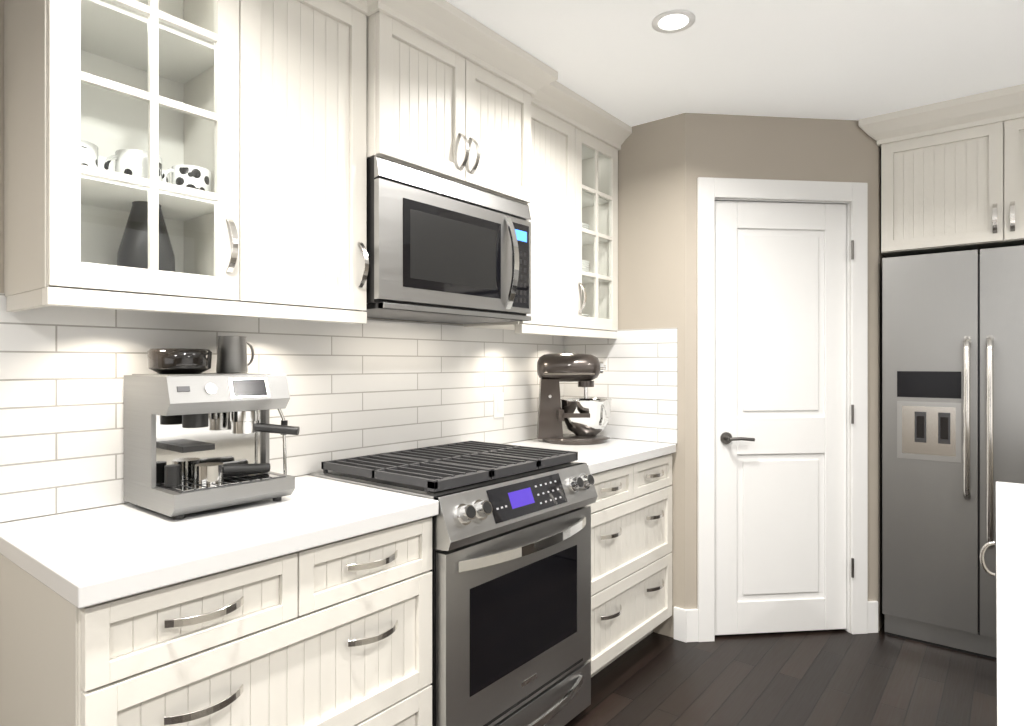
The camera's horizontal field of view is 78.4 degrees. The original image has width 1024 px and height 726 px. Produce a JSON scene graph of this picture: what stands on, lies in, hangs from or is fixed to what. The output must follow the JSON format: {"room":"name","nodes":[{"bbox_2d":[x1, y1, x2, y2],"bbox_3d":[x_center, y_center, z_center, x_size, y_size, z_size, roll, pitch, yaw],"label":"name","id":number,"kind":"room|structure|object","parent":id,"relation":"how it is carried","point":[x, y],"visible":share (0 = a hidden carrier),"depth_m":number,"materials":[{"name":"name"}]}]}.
{"room":"kitchen","nodes":[
{"label":"kitchen","id":0,"kind":"room"},
{"bbox_2d":[0,0,537,522],"bbox_3d":[-1.093,0.065,1.736,0.120,2.456,7.200,0,0,39],"label":"wall","id":1,"kind":"structure","parent":0,"point":[2,180],"depth_m":1.49,"materials":[{"name":"paint"}]},
{"bbox_2d":[152,0,368,319],"bbox_3d":[-0.716,-0.659,1.846,0.329,1.004,0.462,0,0,39],"label":"upper cabinet","id":2,"kind":"object","parent":1,"relation":"attached to","point":[205,157],"depth_m":1.71,"materials":[{"name":"white paint"}]},
{"bbox_2d":[0,293,676,522],"bbox_3d":[-0.254,0.106,2.172,0.642,0.542,2.490,0,0,39],"label":"tile backsplash","id":3,"kind":"structure","parent":1,"relation":"attached to","point":[374,386],"depth_m":2.15,"materials":[{"name":"white tile"}]},
{"bbox_2d":[494,393,503,417],"bbox_3d":[-0.060,0.196,2.908,0.008,0.115,0.070,0,0,39],"label":"outlet","id":4,"kind":"object","parent":3,"relation":"attached to","point":[498,405],"visible":1,"depth_m":2.90,"materials":[{"name":"white plastic"}]},
{"bbox_2d":[368,0,535,207],"bbox_3d":[-0.309,-0.897,2.312,0.379,0.529,0.768,0,0,39],"label":"upper cabinet","id":5,"kind":"object","parent":1,"relation":"attached to","point":[447,100],"depth_m":2.13,"materials":[{"name":"white paint"}]},
{"bbox_2d":[363,156,530,323],"bbox_3d":[-0.291,-0.398,2.298,0.424,0.462,0.763,0,0,39],"label":"microwave","id":6,"kind":"object","parent":5,"relation":"attached to","point":[440,249],"visible":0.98,"depth_m":2.12,"materials":[{"name":"silver metal"}]},
{"bbox_2d":[463,76,587,333],"bbox_3d":[0.053,-0.659,2.803,0.329,1.004,0.445,0,0,39],"label":"upper cabinet","id":7,"kind":"object","parent":1,"relation":"attached to","point":[559,219],"depth_m":2.74,"materials":[{"name":"white paint"}]},
{"bbox_2d":[613,113,684,637],"bbox_3d":[0.574,0.065,3.174,0.680,2.456,0.110,0,0,39],"label":"wall","id":8,"kind":"structure","parent":0,"point":[651,225],"depth_m":3.00,"materials":[{"name":"paint"}]},
{"bbox_2d":[446,0,1023,126],"bbox_3d":[0.671,-1.213,0.962,5.600,0.100,8.400,0,0,39],"label":"ceiling","id":9,"kind":"structure","parent":0,"point":[624,61],"depth_m":2.35,"materials":[{"name":"white paint"}]},
{"bbox_2d":[652,9,694,33],"bbox_3d":[0.549,-1.161,2.136,0.144,0.004,0.144,0,0,39],"label":"recessed light","id":10,"kind":"object","parent":9,"relation":"in","point":[674,21],"visible":1,"depth_m":2.13,"materials":[{"name":"white plastic"}]},
{"bbox_2d":[564,621,996,725],"bbox_3d":[0.671,1.343,0.962,5.600,0.100,8.400,0,0,39],"label":"floor","id":11,"kind":"structure","parent":0,"point":[838,677],"depth_m":2.53,"materials":[{"name":"brown wood"}]},
{"bbox_2d":[0,517,431,725],"bbox_3d":[-0.705,0.855,1.591,0.644,0.874,0.843,0,0,39],"label":"base cabinet","id":12,"kind":"object","parent":11,"relation":"on","point":[337,633],"visible":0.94,"depth_m":1.34,"materials":[{"name":"white paint"}]},
{"bbox_2d":[0,475,438,608],"bbox_3d":[-0.714,0.398,1.594,0.630,0.040,0.853,0,0,39],"label":"countertop","id":13,"kind":"structure","parent":12,"relation":"on","point":[84,558],"depth_m":1.39,"materials":[{"name":"white stone"}]},
{"bbox_2d":[124,336,299,518],"bbox_3d":[-0.797,0.150,1.695,0.334,0.454,0.336,0,0,39],"label":"espresso machine","id":14,"kind":"object","parent":13,"relation":"on","point":[196,438],"visible":1,"depth_m":1.62,"materials":[{"name":"silver metal"}]},
{"bbox_2d":[310,441,597,725],"bbox_3d":[-0.170,0.811,2.200,0.699,0.961,0.769,0,0,39],"label":"range","id":15,"kind":"object","parent":11,"relation":"on","point":[511,585],"visible":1,"depth_m":1.98,"materials":[{"name":"grey metal"}]},
{"bbox_2d":[586,454,671,677],"bbox_3d":[0.289,0.855,2.829,0.644,0.874,0.776,0,0,39],"label":"base cabinet","id":16,"kind":"object","parent":11,"relation":"on","point":[631,557],"visible":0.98,"depth_m":2.64,"materials":[{"name":"white paint"}]},
{"bbox_2d":[506,438,675,473],"bbox_3d":[0.280,0.398,2.832,0.630,0.040,0.774,0,0,39],"label":"countertop","id":17,"kind":"structure","parent":16,"relation":"on","point":[611,453],"depth_m":2.74,"materials":[{"name":"white stone"}]},
{"bbox_2d":[537,353,611,444],"bbox_3d":[0.304,0.165,3.029,0.350,0.424,0.326,0,0,39],"label":"stand mixer","id":18,"kind":"object","parent":17,"relation":"on","point":[585,418],"visible":1,"depth_m":2.97,"materials":[{"name":"grey metal"}]},
{"bbox_2d":[882,245,1023,659],"bbox_3d":[2.310,0.398,2.944,0.905,1.790,0.786,0,0,39],"label":"fridge","id":19,"kind":"object","parent":11,"relation":"on","point":[952,388],"visible":0.94,"depth_m":2.81,"materials":[{"name":"grey metal"}]},
{"bbox_2d":[980,481,1023,725],"bbox_3d":[0.996,0.835,0.396,1.236,0.914,3.253,0,0,39],"label":"kitchen island","id":20,"kind":"object","parent":11,"relation":"on","point":[1010,589],"visible":1,"depth_m":1.00,"materials":[{"name":"white paint"}]},
{"bbox_2d":[685,113,877,608],"bbox_3d":[1.279,0.065,3.026,0.965,2.456,0.110,0,0,-6],"label":"wall","id":21,"kind":"structure","parent":0,"point":[761,147],"depth_m":2.96,"materials":[{"name":"paint"}]},
{"bbox_2d":[674,177,877,642],"bbox_3d":[1.252,0.216,3.014,1.001,2.154,0.128,0,0,-6],"label":"door frame","id":22,"kind":"structure","parent":21,"relation":"attached to","point":[695,625],"depth_m":2.96,"materials":[{"name":"white wood"}]},
{"bbox_2d":[715,201,853,634],"bbox_3d":[1.282,0.259,2.977,0.680,2.045,0.100,0,0,-6],"label":"pantry door","id":23,"kind":"structure","parent":21,"relation":"in","point":[780,417],"depth_m":2.99,"materials":[{"name":"white wood"}]},
{"bbox_2d":[858,84,1023,257],"bbox_3d":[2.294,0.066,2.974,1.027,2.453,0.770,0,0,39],"label":"upper cabinet","id":24,"kind":"object","parent":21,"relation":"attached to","point":[952,175],"visible":1,"depth_m":2.83,"materials":[{"name":"white paint"}]},
{"bbox_2d":[878,146,886,630],"bbox_3d":[1.940,0.065,3.325,0.110,2.456,0.675,0,0,39],"label":"wall","id":25,"kind":"structure","parent":0,"point":[881,617],"depth_m":3.03,"materials":[{"name":"paint"}]}
]}

